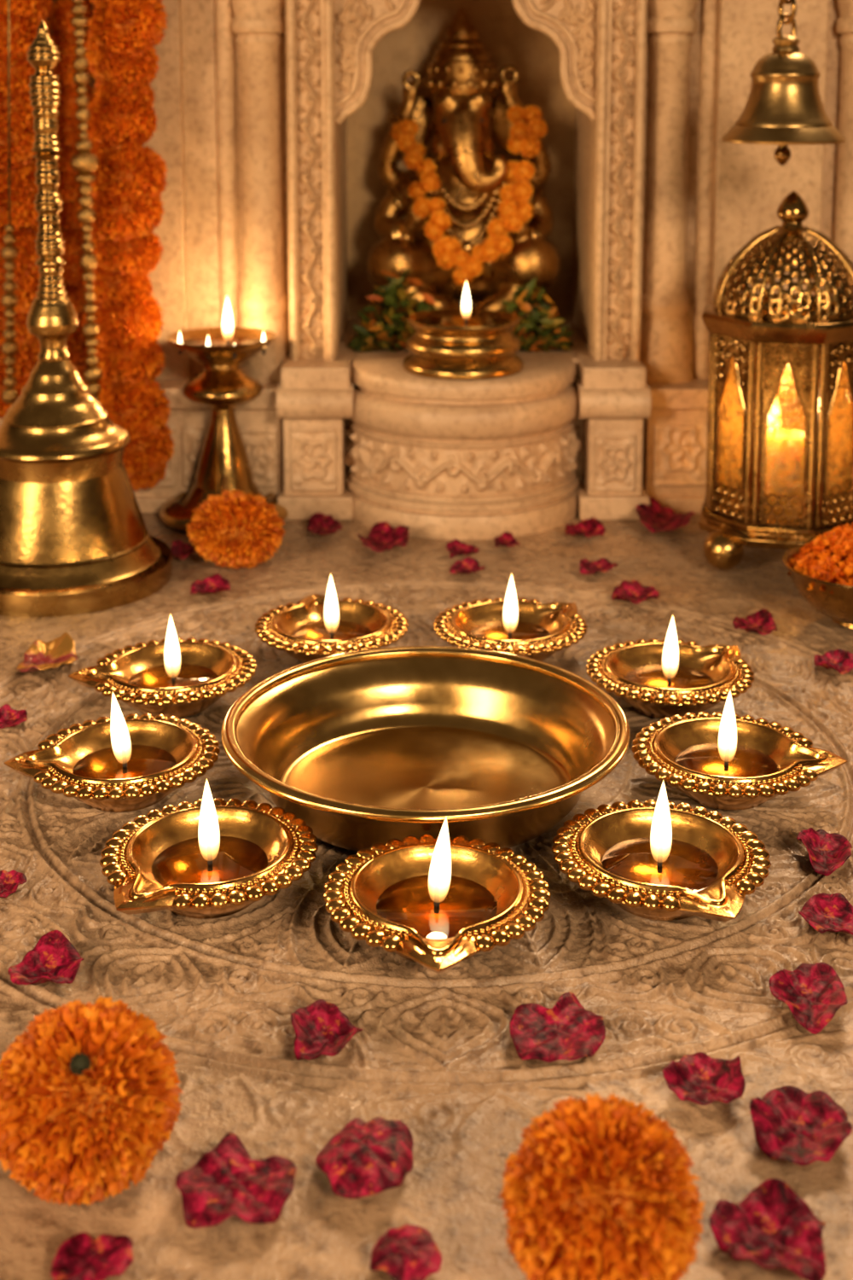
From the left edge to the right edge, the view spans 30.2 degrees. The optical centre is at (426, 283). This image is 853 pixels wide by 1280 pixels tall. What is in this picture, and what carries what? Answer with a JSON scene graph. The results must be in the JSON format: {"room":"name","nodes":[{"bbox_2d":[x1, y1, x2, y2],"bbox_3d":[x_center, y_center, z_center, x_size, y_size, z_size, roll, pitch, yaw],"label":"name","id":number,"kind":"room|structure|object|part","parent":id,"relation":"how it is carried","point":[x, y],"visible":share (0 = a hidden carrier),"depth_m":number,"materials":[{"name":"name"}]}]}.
{"room":"house of worship","nodes":[
{"label":"house of worship","id":0,"kind":"room"},
{"bbox_2d":[0,0,842,424],"bbox_3d":[0.000,-0.065,1.290,1.800,0.480,0.175,0,8,0],"label":"wall","id":1,"kind":"structure","parent":0,"point":[198,26],"depth_m":1.20,"materials":[{"name":"stone"}]},
{"bbox_2d":[142,0,189,378],"bbox_3d":[-0.199,-0.063,1.201,0.031,0.460,0.022,0,8,0],"label":"trim","id":2,"kind":"structure","parent":1,"relation":"attached to","point":[168,280],"depth_m":1.19,"materials":[{"name":"stone"}]},
{"bbox_2d":[133,376,284,513],"bbox_3d":[-0.175,0.122,1.208,0.139,0.096,0.059,0,8,0],"label":"trim","id":3,"kind":"structure","parent":1,"relation":"attached to","point":[261,430],"depth_m":1.18,"materials":[{"name":"stone"}]},
{"bbox_3d":[-0.207,0.131,1.184,0.035,0.049,0.004,0,8,0],"label":"carved panel","id":4,"kind":"part","parent":3,"relation":"part of","materials":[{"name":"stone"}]},
{"bbox_3d":[-0.166,0.131,1.184,0.035,0.049,0.004,0,8,0],"label":"carved panel","id":5,"kind":"part","parent":3,"relation":"part of","materials":[{"name":"stone"}]},
{"bbox_3d":[-0.128,0.131,1.184,0.032,0.049,0.004,0,8,0],"label":"carved panel","id":6,"kind":"part","parent":3,"relation":"part of","materials":[{"name":"stone"}]},
{"bbox_2d":[214,0,239,327],"bbox_3d":[-0.151,-0.088,1.199,0.015,0.410,0.015,0,8,0],"label":"trim","id":7,"kind":"structure","parent":1,"relation":"attached to","point":[224,14],"depth_m":1.19,"materials":[{"name":"stone"}]},
{"bbox_2d":[231,0,289,383],"bbox_3d":[-0.125,-0.103,1.190,0.046,0.376,0.046,0,8,0],"label":"trim","id":8,"kind":"structure","parent":1,"relation":"attached to","point":[258,26],"depth_m":1.18,"materials":[{"name":"stone"}]},
{"bbox_2d":[285,0,338,360],"bbox_3d":[-0.086,-0.113,1.181,0.036,0.354,0.039,0,8,0],"label":"pillar","id":9,"kind":"structure","parent":1,"relation":"attached to","point":[311,125],"depth_m":1.17,"materials":[{"name":"stone"}]},
{"bbox_2d":[276,350,354,520],"bbox_3d":[-0.082,0.114,1.197,0.057,0.114,0.080,0,8,0],"label":"trim","id":10,"kind":"structure","parent":1,"relation":"attached to","point":[315,398],"depth_m":1.17,"materials":[{"name":"stone"}]},
{"bbox_3d":[-0.084,0.129,1.167,0.035,0.054,0.004,0,8,0],"label":"carved panel","id":11,"kind":"part","parent":10,"relation":"part of","materials":[{"name":"stone"}]},
{"bbox_3d":[-0.082,0.085,1.188,0.056,0.023,0.070,0,8,0],"label":"moulding","id":12,"kind":"part","parent":10,"relation":"part of","materials":[{"name":"stone"}]},
{"bbox_2d":[334,0,420,124],"bbox_3d":[-0.040,-0.186,1.180,0.072,0.133,0.034,0,8,0],"label":"trim","id":13,"kind":"structure","parent":1,"relation":"attached to","point":[360,25],"depth_m":1.17,"materials":[{"name":"stone"}]},
{"bbox_2d":[346,0,575,317],"bbox_3d":[0.030,-0.091,1.400,0.238,0.460,0.050,0,8,0],"label":"wall niche","id":14,"kind":"object","parent":1,"relation":"in","point":[508,40],"depth_m":1.37,"materials":[{"name":"stone"}]},
{"bbox_2d":[338,317,588,481],"bbox_3d":[0.030,0.099,1.302,0.198,0.111,0.196,0,8,0],"label":"ledge","id":15,"kind":"object","parent":1,"relation":"attached to","point":[578,340],"visible":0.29,"depth_m":1.23,"materials":[{"name":"stone"}]},
{"bbox_2d":[346,269,438,352],"bbox_3d":[-0.021,0.021,1.245,0.087,0.059,0.063,0,8,0],"label":"plant","id":16,"kind":"object","parent":15,"relation":"on","point":[386,334],"visible":0.65,"depth_m":1.24,"materials":[{"name":"green plant"}]},
{"bbox_2d":[366,6,559,313],"bbox_3d":[0.030,-0.097,1.311,0.159,0.262,0.097,0,8,0],"label":"statue","id":17,"kind":"object","parent":15,"relation":"on","point":[462,118],"visible":0.78,"depth_m":1.29,"materials":[{"name":"gold metal"}]},
{"bbox_3d":[0.029,-0.193,1.310,0.065,0.072,0.063,0,8,0],"label":"crown","id":18,"kind":"part","parent":17,"relation":"part of","materials":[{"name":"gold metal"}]},
{"bbox_2d":[390,104,547,285],"bbox_3d":[0.035,-0.073,1.289,0.130,0.144,0.070,0,8,0],"label":"garland","id":19,"kind":"object","parent":17,"relation":"hanging from","point":[513,218],"visible":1,"depth_m":1.28,"materials":[{"name":"orange plant"}]},
{"bbox_2d":[500,277,575,352],"bbox_3d":[0.080,0.023,1.247,0.075,0.055,0.058,0,8,0],"label":"foliage","id":20,"kind":"object","parent":15,"relation":"on","point":[529,301],"visible":0.69,"depth_m":1.24,"materials":[{"name":"green plant"}]},
{"bbox_2d":[512,0,596,121],"bbox_3d":[0.099,-0.187,1.179,0.072,0.130,0.034,0,8,0],"label":"trim","id":21,"kind":"structure","parent":1,"relation":"attached to","point":[571,25],"depth_m":1.17,"materials":[{"name":"stone"}]},
{"bbox_2d":[575,350,651,520],"bbox_3d":[0.139,0.114,1.197,0.053,0.114,0.080,0,8,0],"label":"trim","id":22,"kind":"structure","parent":1,"relation":"attached to","point":[614,395],"depth_m":1.17,"materials":[{"name":"stone"}]},
{"bbox_3d":[0.138,0.085,1.188,0.051,0.023,0.070,0,8,0],"label":"moulding","id":23,"kind":"part","parent":22,"relation":"part of","materials":[{"name":"stone"}]},
{"bbox_3d":[0.140,0.129,1.167,0.032,0.054,0.004,0,8,0],"label":"carved panel","id":24,"kind":"part","parent":22,"relation":"part of","materials":[{"name":"stone"}]},
{"bbox_2d":[588,0,647,360],"bbox_3d":[0.143,-0.113,1.181,0.036,0.354,0.039,0,8,0],"label":"pillar","id":25,"kind":"structure","parent":1,"relation":"attached to","point":[618,139],"depth_m":1.17,"materials":[{"name":"stone"}]},
{"bbox_2d":[640,0,698,383],"bbox_3d":[0.182,-0.103,1.190,0.045,0.376,0.045,0,8,0],"label":"trim","id":26,"kind":"structure","parent":1,"relation":"attached to","point":[666,356],"depth_m":1.18,"materials":[{"name":"stone"}]},
{"bbox_2d":[692,0,718,378],"bbox_3d":[0.213,-0.087,1.197,0.014,0.410,0.014,0,8,0],"label":"trim","id":27,"kind":"structure","parent":1,"relation":"attached to","point":[710,8],"depth_m":1.19,"materials":[{"name":"stone"}]},
{"bbox_2d":[642,376,850,513],"bbox_3d":[0.268,0.122,1.208,0.212,0.096,0.059,0,8,0],"label":"trim","id":28,"kind":"structure","parent":1,"relation":"attached to","point":[674,467],"depth_m":1.18,"materials":[{"name":"stone"}]},
{"bbox_3d":[0.191,0.131,1.184,0.043,0.049,0.004,0,8,0],"label":"carved panel","id":29,"kind":"part","parent":28,"relation":"part of","materials":[{"name":"stone"}]},
{"bbox_3d":[0.241,0.131,1.184,0.043,0.049,0.004,0,8,0],"label":"carved panel","id":30,"kind":"part","parent":28,"relation":"part of","materials":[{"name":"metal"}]},
{"bbox_3d":[0.291,0.131,1.184,0.046,0.049,0.004,0,8,0],"label":"carved panel","id":31,"kind":"part","parent":28,"relation":"part of","materials":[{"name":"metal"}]},
{"bbox_2d":[710,0,829,381],"bbox_3d":[0.257,-0.062,1.197,0.080,0.460,0.030,0,8,0],"label":"wall panel","id":32,"kind":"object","parent":1,"relation":"attached to","point":[751,185],"depth_m":1.18,"materials":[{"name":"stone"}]},
{"bbox_2d":[830,0,852,383],"bbox_3d":[0.326,-0.103,1.190,0.045,0.376,0.045,0,8,0],"label":"trim","id":33,"kind":"structure","parent":1,"relation":"attached to","point":[844,24],"depth_m":1.18,"materials":[{"name":"stone"}]},
{"bbox_3d":[0.000,-0.295,1.142,0.720,0.026,0.059,0,8,0],"label":"hanging rail","id":34,"kind":"object","parent":1,"relation":"attached to","visible":0},
{"bbox_2d":[0,0,18,404],"bbox_3d":[-0.295,-0.106,1.118,0.017,0.383,0.050,0,8,0],"label":"chain","id":35,"kind":"object","parent":34,"relation":"hanging from","point":[9,299],"visible":1,"depth_m":1.11,"materials":[{"name":"gold metal"}]},
{"bbox_3d":[-0.292,-0.110,1.121,0.012,0.377,0.045,0,8,0],"label":"cord","id":36,"kind":"part","parent":35,"relation":"part of","materials":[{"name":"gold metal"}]},
{"bbox_2d":[0,0,52,418],"bbox_3d":[-0.304,-0.098,1.150,0.069,0.396,0.066,6,10,36],"label":"marigold garland","id":37,"kind":"object","parent":34,"relation":"hanging from","point":[26,16],"visible":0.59,"depth_m":1.13,"materials":[{"name":"orange plant"}]},
{"bbox_2d":[47,0,94,384],"bbox_3d":[-0.266,-0.093,1.177,0.045,0.413,0.039,0,8,3],"label":"marigold garland","id":38,"kind":"object","parent":34,"relation":"hanging from","point":[61,15],"visible":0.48,"depth_m":1.17,"materials":[{"name":"plant"}]},
{"bbox_2d":[69,0,102,401],"bbox_3d":[-0.239,-0.101,1.118,0.021,0.392,0.053,0,8,0],"label":"chain","id":39,"kind":"object","parent":34,"relation":"hanging from","point":[84,162],"visible":0.94,"depth_m":1.10,"materials":[{"name":"gold metal"}]},
{"bbox_2d":[77,0,174,491],"bbox_3d":[-0.219,-0.070,1.147,0.071,0.451,0.066,1,8,8],"label":"marigold garland","id":40,"kind":"object","parent":34,"relation":"hanging from","point":[129,184],"visible":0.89,"depth_m":1.14,"materials":[{"name":"orange plant"}]},
{"bbox_2d":[721,0,846,166],"bbox_3d":[0.237,-0.189,1.062,0.081,0.218,0.138,0,8,0],"label":"bell","id":41,"kind":"object","parent":34,"relation":"hanging from","point":[784,107],"visible":1,"depth_m":1.02,"materials":[{"name":"brown metal"}]},
{"bbox_3d":[0.237,-0.157,1.038,0.018,0.012,0.018,0,8,0],"label":"crown","id":42,"kind":"part","parent":41,"relation":"part of","materials":[{"name":"brown metal"}]},
{"bbox_2d":[0,513,852,1279],"bbox_3d":[0.006,0.231,0.775,5.200,0.004,5.200,0,8,0],"label":"floor","id":43,"kind":"structure","parent":0,"point":[435,1054],"depth_m":0.59,"materials":[{"name":"stone"}]},
{"bbox_2d":[0,869,26,897],"bbox_3d":[-0.172,0.245,0.642,0.015,0.005,0.022,0,8,0],"label":"rose petal","id":44,"kind":"object","parent":43,"relation":"on","point":[9,881],"visible":1,"depth_m":0.65,"materials":[{"name":"red plant"}]},
{"bbox_2d":[0,704,27,728],"bbox_3d":[-0.213,0.222,0.803,0.018,0.006,0.027,0,8,0],"label":"rose petal","id":45,"kind":"object","parent":43,"relation":"on","point":[9,717],"visible":1,"depth_m":0.81,"materials":[{"name":"red plant"}]},
{"bbox_2d":[7,930,84,985],"bbox_3d":[-0.141,0.251,0.582,0.026,0.010,0.031,0,8,0],"label":"rose petal","id":46,"kind":"object","parent":43,"relation":"on","point":[54,957],"visible":1,"depth_m":0.59,"materials":[{"name":"red plant"}]},
{"bbox_2d":[16,632,77,672],"bbox_3d":[-0.211,0.208,0.882,0.030,0.010,0.055,0,8,0],"label":"rose petal","id":47,"kind":"object","parent":43,"relation":"on","point":[41,655],"visible":1,"depth_m":0.89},
{"bbox_2d":[0,20,172,617],"bbox_3d":[-0.240,0.017,1.012,0.145,0.365,0.145,1,8,9],"label":"bell","id":48,"kind":"object","parent":43,"relation":"on","point":[75,539],"visible":1,"depth_m":0.99,"materials":[{"name":"gold metal"}]},
{"bbox_3d":[-0.240,-0.064,1.001,0.033,0.202,0.033,0,8,0],"label":"handle","id":49,"kind":"part","parent":48,"relation":"part of","materials":[{"name":"gold metal"}]},
{"bbox_2d":[49,1232,133,1279],"bbox_3d":[-0.093,0.273,0.441,0.023,0.004,0.023,0,8,0],"label":"rose petal","id":50,"kind":"object","parent":43,"relation":"on","point":[80,1257],"visible":1,"depth_m":0.44,"materials":[{"name":"red plant"}]},
{"bbox_2d":[0,995,183,1206],"bbox_3d":[-0.103,0.248,0.480,0.058,0.054,0.057,3,9,23],"label":"blossom","id":51,"kind":"object","parent":43,"relation":"on","point":[90,1095],"visible":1,"depth_m":0.47,"materials":[{"name":"orange plant"}]},
{"bbox_2d":[69,1052,91,1075],"bbox_3d":[-0.103,0.232,0.468,0.006,0.004,0.006,-4,36,-11],"label":"flower center","id":52,"kind":"object","parent":51,"relation":"on","point":[78,1063],"depth_m":0.47,"materials":[{"name":"green plant"}]},
{"bbox_2d":[3,713,220,812],"bbox_3d":[-0.139,0.211,0.726,0.087,0.050,0.087,7,10,39],"label":"lamp","id":53,"kind":"object","parent":43,"relation":"on","point":[119,763],"visible":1,"depth_m":0.73,"materials":[{"name":"gold metal"}]},
{"bbox_2d":[68,637,256,718],"bbox_3d":[-0.133,0.197,0.827,0.087,0.050,0.087,7,10,40],"label":"lamp","id":54,"kind":"object","parent":43,"relation":"on","point":[180,677],"visible":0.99,"depth_m":0.83,"materials":[{"name":"gold metal"}]},
{"bbox_2d":[170,539,196,559],"bbox_3d":[-0.165,0.182,1.081,0.022,0.007,0.035,0,8,0],"label":"rose petal","id":55,"kind":"object","parent":43,"relation":"on","point":[180,549],"visible":0.94,"depth_m":1.08,"materials":[{"name":"red plant"}]},
{"bbox_2d":[99,797,318,919],"bbox_3d":[-0.088,0.223,0.638,0.087,0.050,0.087,-1,8,-8],"label":"lamp","id":56,"kind":"object","parent":43,"relation":"on","point":[203,859],"visible":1,"depth_m":0.64,"materials":[{"name":"gold metal"}]},
{"bbox_2d":[190,573,230,593],"bbox_3d":[-0.137,0.193,1.003,0.025,0.008,0.029,0,8,0],"label":"rose petal","id":57,"kind":"object","parent":43,"relation":"on","point":[213,584],"visible":1,"depth_m":1.01,"materials":[{"name":"red plant"}]},
{"bbox_2d":[158,326,288,530],"bbox_3d":[-0.150,0.090,1.165,0.097,0.167,0.097,0,8,0],"label":"oil lamp","id":58,"kind":"object","parent":43,"relation":"on","point":[224,462],"visible":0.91,"depth_m":1.15,"materials":[{"name":"gold metal"}]},
{"bbox_3d":[-0.150,0.049,1.159,0.079,0.021,0.079,0,8,0],"label":"dish","id":59,"kind":"part","parent":58,"relation":"part of","materials":[{"name":"gold metal"}]},
{"bbox_3d":[-0.150,0.118,1.169,0.044,0.065,0.044,0,8,0],"label":"stem","id":60,"kind":"part","parent":58,"relation":"part of","materials":[{"name":"gold metal"}]},
{"bbox_2d":[186,489,285,569],"bbox_3d":[-0.129,0.167,1.068,0.066,0.049,0.066,-4,9,-27],"label":"blossom","id":61,"kind":"object","parent":43,"relation":"on","point":[240,529],"visible":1,"depth_m":1.05,"materials":[{"name":"orange plant"}]},
{"bbox_2d":[175,1132,296,1227],"bbox_3d":[-0.057,0.268,0.470,0.036,0.007,0.036,0,8,0],"label":"rose petal","id":62,"kind":"object","parent":43,"relation":"on","point":[224,1182],"visible":1,"depth_m":0.47,"materials":[{"name":"red plant"}]},
{"bbox_2d":[306,512,342,535],"bbox_3d":[-0.074,0.174,1.130,0.026,0.008,0.048,0,8,0],"label":"rose petal","id":63,"kind":"object","parent":43,"relation":"on","point":[318,523],"visible":1,"depth_m":1.14,"materials":[{"name":"red plant"}]},
{"bbox_2d":[290,999,363,1059],"bbox_3d":[-0.034,0.256,0.542,0.025,0.010,0.031,0,8,0],"label":"rose petal","id":64,"kind":"object","parent":43,"relation":"on","point":[320,1027],"visible":1,"depth_m":0.55,"materials":[{"name":"red plant"}]},
{"bbox_2d":[254,593,409,663],"bbox_3d":[-0.054,0.188,0.892,0.087,0.050,0.087,6,10,35],"label":"lamp","id":65,"kind":"object","parent":43,"relation":"on","point":[317,626],"visible":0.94,"depth_m":0.90,"materials":[{"name":"gold metal"}]},
{"bbox_2d":[315,1117,413,1198],"bbox_3d":[-0.019,0.266,0.481,0.030,0.008,0.035,0,8,0],"label":"rose petal","id":66,"kind":"object","parent":43,"relation":"on","point":[375,1156],"visible":1,"depth_m":0.48,"materials":[{"name":"red plant"}]},
{"bbox_2d":[357,521,409,552],"bbox_3d":[-0.030,0.177,1.095,0.036,0.012,0.058,0,8,0],"label":"rose petal","id":67,"kind":"object","parent":43,"relation":"on","point":[382,536],"visible":1,"depth_m":1.11,"materials":[{"name":"red plant"}]},
{"bbox_2d":[369,1224,442,1279],"bbox_3d":[-0.006,0.273,0.444,0.020,0.005,0.022,0,8,0],"label":"rose petal","id":68,"kind":"object","parent":43,"relation":"on","point":[407,1252],"visible":1,"depth_m":0.44,"materials":[{"name":"red plant"}]},
{"bbox_2d":[221,645,629,851],"bbox_3d":[0.000,0.218,0.726,0.186,0.037,0.186,3,9,21],"label":"brass bowl","id":69,"kind":"object","parent":43,"relation":"on","point":[367,747],"visible":0.95,"depth_m":0.76,"materials":[{"name":"gold metal"}]},
{"bbox_2d":[322,833,551,973],"bbox_3d":[0.004,0.228,0.606,0.087,0.050,0.087,-7,10,-40],"label":"lamp","id":70,"kind":"object","parent":43,"relation":"on","point":[439,903],"visible":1,"depth_m":0.61,"materials":[{"name":"gold metal"}]},
{"bbox_2d":[343,359,581,540],"bbox_3d":[0.027,0.120,1.160,0.184,0.113,0.092,0,8,0],"label":"pedestal","id":71,"kind":"object","parent":43,"relation":"on","point":[437,458],"visible":0.99,"depth_m":1.13,"materials":[{"name":"stone"}]},
{"bbox_3d":[0.027,0.163,1.166,0.184,0.027,0.092,0,8,0],"label":"moulding","id":72,"kind":"part","parent":71,"relation":"part of","materials":[{"name":"stone"}]},
{"bbox_2d":[402,308,523,380],"bbox_3d":[0.027,0.030,1.155,0.089,0.067,0.089,0,8,0],"label":"oil lamp","id":73,"kind":"object","parent":71,"relation":"on","point":[445,344],"visible":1,"depth_m":1.13,"materials":[{"name":"gold metal"}]},
{"bbox_2d":[445,538,479,558],"bbox_3d":[0.025,0.182,1.080,0.023,0.008,0.028,0,8,0],"label":"rose petal","id":74,"kind":"object","parent":43,"relation":"on","point":[456,548],"visible":1,"depth_m":1.08,"materials":[{"name":"red plant"}]},
{"bbox_2d":[449,557,484,574],"bbox_3d":[0.027,0.188,1.042,0.024,0.007,0.025,0,8,0],"label":"rose petal","id":75,"kind":"object","parent":43,"relation":"on","point":[468,565],"visible":1,"depth_m":1.05,"materials":[{"name":"red plant"}]},
{"bbox_2d":[494,531,520,547],"bbox_3d":[0.056,0.180,1.101,0.018,0.006,0.030,0,8,0],"label":"rose petal","id":76,"kind":"object","parent":43,"relation":"on","point":[507,538],"visible":1,"depth_m":1.10,"materials":[{"name":"red plant"}]},
{"bbox_2d":[433,597,587,661],"bbox_3d":[0.047,0.188,0.892,0.087,0.050,0.087,0,8,-2],"label":"lamp","id":77,"kind":"object","parent":43,"relation":"on","point":[532,629],"visible":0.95,"depth_m":0.91,"materials":[{"name":"gold metal"}]},
{"bbox_2d":[509,991,605,1062],"bbox_3d":[0.045,0.258,0.545,0.033,0.006,0.040,0,8,0],"label":"rose petal","id":78,"kind":"object","parent":43,"relation":"on","point":[568,1031],"visible":1,"depth_m":0.54,"materials":[{"name":"red plant"}]},
{"bbox_2d":[564,517,605,537],"bbox_3d":[0.113,0.175,1.124,0.029,0.009,0.038,0,8,0],"label":"rose petal","id":79,"kind":"object","parent":43,"relation":"on","point":[591,526],"visible":1,"depth_m":1.13,"materials":[{"name":"red plant"}]},
{"bbox_2d":[579,558,617,574],"bbox_3d":[0.114,0.187,1.045,0.024,0.007,0.028,5,9,32],"label":"rose petal","id":80,"kind":"object","parent":43,"relation":"on","point":[586,567],"visible":1,"depth_m":1.05,"materials":[{"name":"red plant"}]},
{"bbox_2d":[498,1092,706,1279],"bbox_3d":[0.048,0.252,0.433,0.055,0.054,0.057,-1,8,-10],"label":"blossom","id":81,"kind":"object","parent":43,"relation":"on","point":[606,1188],"visible":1,"depth_m":0.42,"materials":[{"name":"orange plant"}]},
{"bbox_2d":[611,580,660,604],"bbox_3d":[0.131,0.195,0.988,0.030,0.008,0.036,0,8,0],"label":"rose petal","id":82,"kind":"object","parent":43,"relation":"on","point":[634,591],"visible":1,"depth_m":0.99,"materials":[{"name":"red plant"}]},
{"bbox_2d":[551,799,771,922],"bbox_3d":[0.094,0.224,0.636,0.087,0.050,0.087,3,8,18],"label":"lamp","id":83,"kind":"object","parent":43,"relation":"on","point":[664,861],"visible":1,"depth_m":0.64,"materials":[{"name":"gold metal"}]},
{"bbox_2d":[635,495,695,532],"bbox_3d":[0.172,0.170,1.143,0.042,0.014,0.070,0,8,0],"label":"rose petal","id":84,"kind":"object","parent":43,"relation":"on","point":[657,517],"visible":1,"depth_m":1.15,"materials":[{"name":"red plant"}]},
{"bbox_2d":[586,638,755,718],"bbox_3d":[0.127,0.197,0.826,0.087,0.050,0.087,0,8,1],"label":"lamp","id":85,"kind":"object","parent":43,"relation":"on","point":[666,677],"visible":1,"depth_m":0.83,"materials":[{"name":"gold metal"}]},
{"bbox_2d":[663,1052,745,1105],"bbox_3d":[0.090,0.260,0.518,0.026,0.010,0.028,0,8,0],"label":"rose petal","id":86,"kind":"object","parent":43,"relation":"on","point":[701,1079],"visible":1,"depth_m":0.52,"materials":[{"name":"red plant"}]},
{"bbox_2d":[631,711,847,810],"bbox_3d":[0.139,0.211,0.728,0.087,0.050,0.087,-5,9,-29],"label":"lamp","id":87,"kind":"object","parent":43,"relation":"on","point":[718,760],"visible":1,"depth_m":0.73,"materials":[{"name":"gold metal"}]},
{"bbox_2d":[733,608,777,634],"bbox_3d":[0.194,0.202,0.935,0.026,0.009,0.033,0,8,0],"label":"rose petal","id":88,"kind":"object","parent":43,"relation":"on","point":[762,621],"visible":1,"depth_m":0.94,"materials":[{"name":"red plant"}]},
{"bbox_2d":[709,1178,826,1279],"bbox_3d":[0.098,0.270,0.449,0.034,0.008,0.037,0,8,0],"label":"rose petal","id":89,"kind":"object","parent":43,"relation":"on","point":[773,1227],"visible":1,"depth_m":0.45,"materials":[{"name":"red plant"}]},
{"bbox_2d":[698,190,852,570],"bbox_3d":[0.243,0.063,1.062,0.114,0.251,0.114,2,8,13],"label":"lantern","id":90,"kind":"object","parent":43,"relation":"on","point":[766,330],"visible":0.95,"depth_m":1.02,"materials":[{"name":"gold metal"}]},
{"bbox_3d":[0.192,0.093,1.057,0.005,0.129,0.011,-1,8,-9],"label":"corner post","id":91,"kind":"part","parent":90,"relation":"part of","materials":[{"name":"gold metal"}]},
{"bbox_3d":[0.201,0.087,1.095,0.005,0.129,0.011,6,10,35],"label":"corner post","id":92,"kind":"part","parent":90,"relation":"part of","materials":[{"name":"gold metal"}]},
{"bbox_3d":[0.201,0.095,1.040,0.004,0.125,0.038,-5,9,-32],"label":"frame","id":93,"kind":"part","parent":90,"relation":"part of","materials":[{"name":"gold metal"}]},
{"bbox_3d":[0.219,0.086,1.104,0.035,0.125,0.001,-5,9,-31],"label":"glass pane","id":94,"kind":"part","parent":90,"relation":"part of","materials":[{"name":"glass"}]},
{"bbox_3d":[0.217,0.086,1.107,0.038,0.125,0.004,-5,9,-32],"label":"frame","id":95,"kind":"part","parent":90,"relation":"part of","materials":[{"name":"gold metal"}]},
{"bbox_3d":[0.204,0.095,1.042,0.001,0.125,0.035,-5,9,-31],"label":"glass pane","id":96,"kind":"part","parent":90,"relation":"part of","materials":[{"name":"glass"}]},
{"bbox_3d":[0.213,0.097,1.024,0.011,0.129,0.005,6,10,35],"label":"corner post","id":97,"kind":"part","parent":90,"relation":"part of","materials":[{"name":"gold metal"}]},
{"bbox_3d":[0.253,0.085,1.110,0.035,0.125,0.001,2,8,13],"label":"glass pane","id":98,"kind":"part","parent":90,"relation":"part of","materials":[{"name":"clear glass"}]},
{"bbox_2d":[764,424,804,514],"bbox_3d":[0.242,0.112,1.069,0.032,0.082,0.032,0,8,0],"label":"pillar candle","id":99,"kind":"object","parent":90,"relation":"on","point":[779,465],"visible":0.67,"depth_m":1.06,"materials":[{"name":"beige wax"}]},
{"bbox_3d":[0.233,0.098,1.022,0.035,0.125,0.001,2,8,13],"label":"glass pane","id":100,"kind":"part","parent":90,"relation":"part of","materials":[{"name":"glass"}]},
{"bbox_3d":[0.232,0.098,1.018,0.038,0.125,0.004,2,8,13],"label":"frame","id":101,"kind":"part","parent":90,"relation":"part of","materials":[{"name":"gold metal"}]},
{"bbox_3d":[0.254,0.085,1.113,0.038,0.125,0.004,2,8,13],"label":"frame","id":102,"kind":"part","parent":90,"relation":"part of","materials":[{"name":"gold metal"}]},
{"bbox_3d":[0.251,0.099,1.015,0.011,0.129,0.005,-1,8,-9],"label":"corner post","id":103,"kind":"part","parent":90,"relation":"part of","materials":[{"name":"gold metal"}]},
{"bbox_3d":[0.269,0.097,1.024,0.038,0.125,0.004,-5,9,-32],"label":"frame","id":104,"kind":"part","parent":90,"relation":"part of","materials":[{"name":"gold metal"}]},
{"bbox_3d":[0.267,0.097,1.027,0.035,0.125,0.001,-5,9,-31],"label":"glass pane","id":105,"kind":"part","parent":90,"relation":"part of","materials":[{"name":"orange glass"}]},
{"bbox_3d":[0.285,0.088,1.091,0.004,0.125,0.038,-5,9,-32],"label":"frame","id":106,"kind":"part","parent":90,"relation":"part of","materials":[{"name":"gold metal"}]},
{"bbox_3d":[0.282,0.088,1.090,0.001,0.125,0.035,-5,9,-31],"label":"glass pane","id":107,"kind":"part","parent":90,"relation":"part of","materials":[{"name":"orange glass"}]},
{"bbox_3d":[0.294,0.090,1.074,0.005,0.129,0.011,-1,8,-9],"label":"corner post","id":108,"kind":"part","parent":90,"relation":"part of","materials":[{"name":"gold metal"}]},
{"bbox_2d":[750,1085,852,1165],"bbox_3d":[0.117,0.263,0.496,0.032,0.010,0.038,0,8,0],"label":"rose petal","id":109,"kind":"object","parent":43,"relation":"on","point":[791,1124],"visible":1,"depth_m":0.49,"materials":[{"name":"red plant"}]},
{"bbox_2d":[768,962,848,1034],"bbox_3d":[0.136,0.254,0.565,0.028,0.008,0.038,0,8,0],"label":"rose petal","id":110,"kind":"object","parent":43,"relation":"on","point":[814,993],"visible":1,"depth_m":0.57,"materials":[{"name":"red plant"}]},
{"bbox_2d":[783,542,852,628],"bbox_3d":[0.263,0.186,0.952,0.094,0.036,0.094,0,8,0],"label":"bowl","id":111,"kind":"object","parent":43,"relation":"on","point":[838,605],"visible":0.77,"depth_m":0.93,"materials":[{"name":"gold metal"}]},
{"bbox_2d":[788,523,852,593],"bbox_3d":[0.263,0.162,0.949,0.091,0.034,0.092,0,8,0],"label":"marigold petals","id":112,"kind":"object","parent":111,"relation":"in","point":[829,557],"visible":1,"depth_m":0.94,"materials":[{"name":"orange plant"}]},
{"bbox_2d":[797,827,852,876],"bbox_3d":[0.169,0.239,0.669,0.022,0.008,0.036,0,8,0],"label":"rose petal","id":113,"kind":"object","parent":43,"relation":"on","point":[828,852],"visible":1,"depth_m":0.67,"materials":[{"name":"red plant"}]},
{"bbox_2d":[797,892,852,935],"bbox_3d":[0.158,0.247,0.616,0.026,0.007,0.029,0,8,0],"label":"rose petal","id":114,"kind":"object","parent":43,"relation":"on","point":[825,912],"visible":1,"depth_m":0.62,"materials":[{"name":"red plant"}]},
{"bbox_2d":[814,648,852,674],"bbox_3d":[0.227,0.210,0.878,0.024,0.008,0.031,0,8,0],"label":"rose petal","id":115,"kind":"object","parent":43,"relation":"on","point":[840,660],"visible":1,"depth_m":0.88,"materials":[{"name":"red plant"}]}
]}

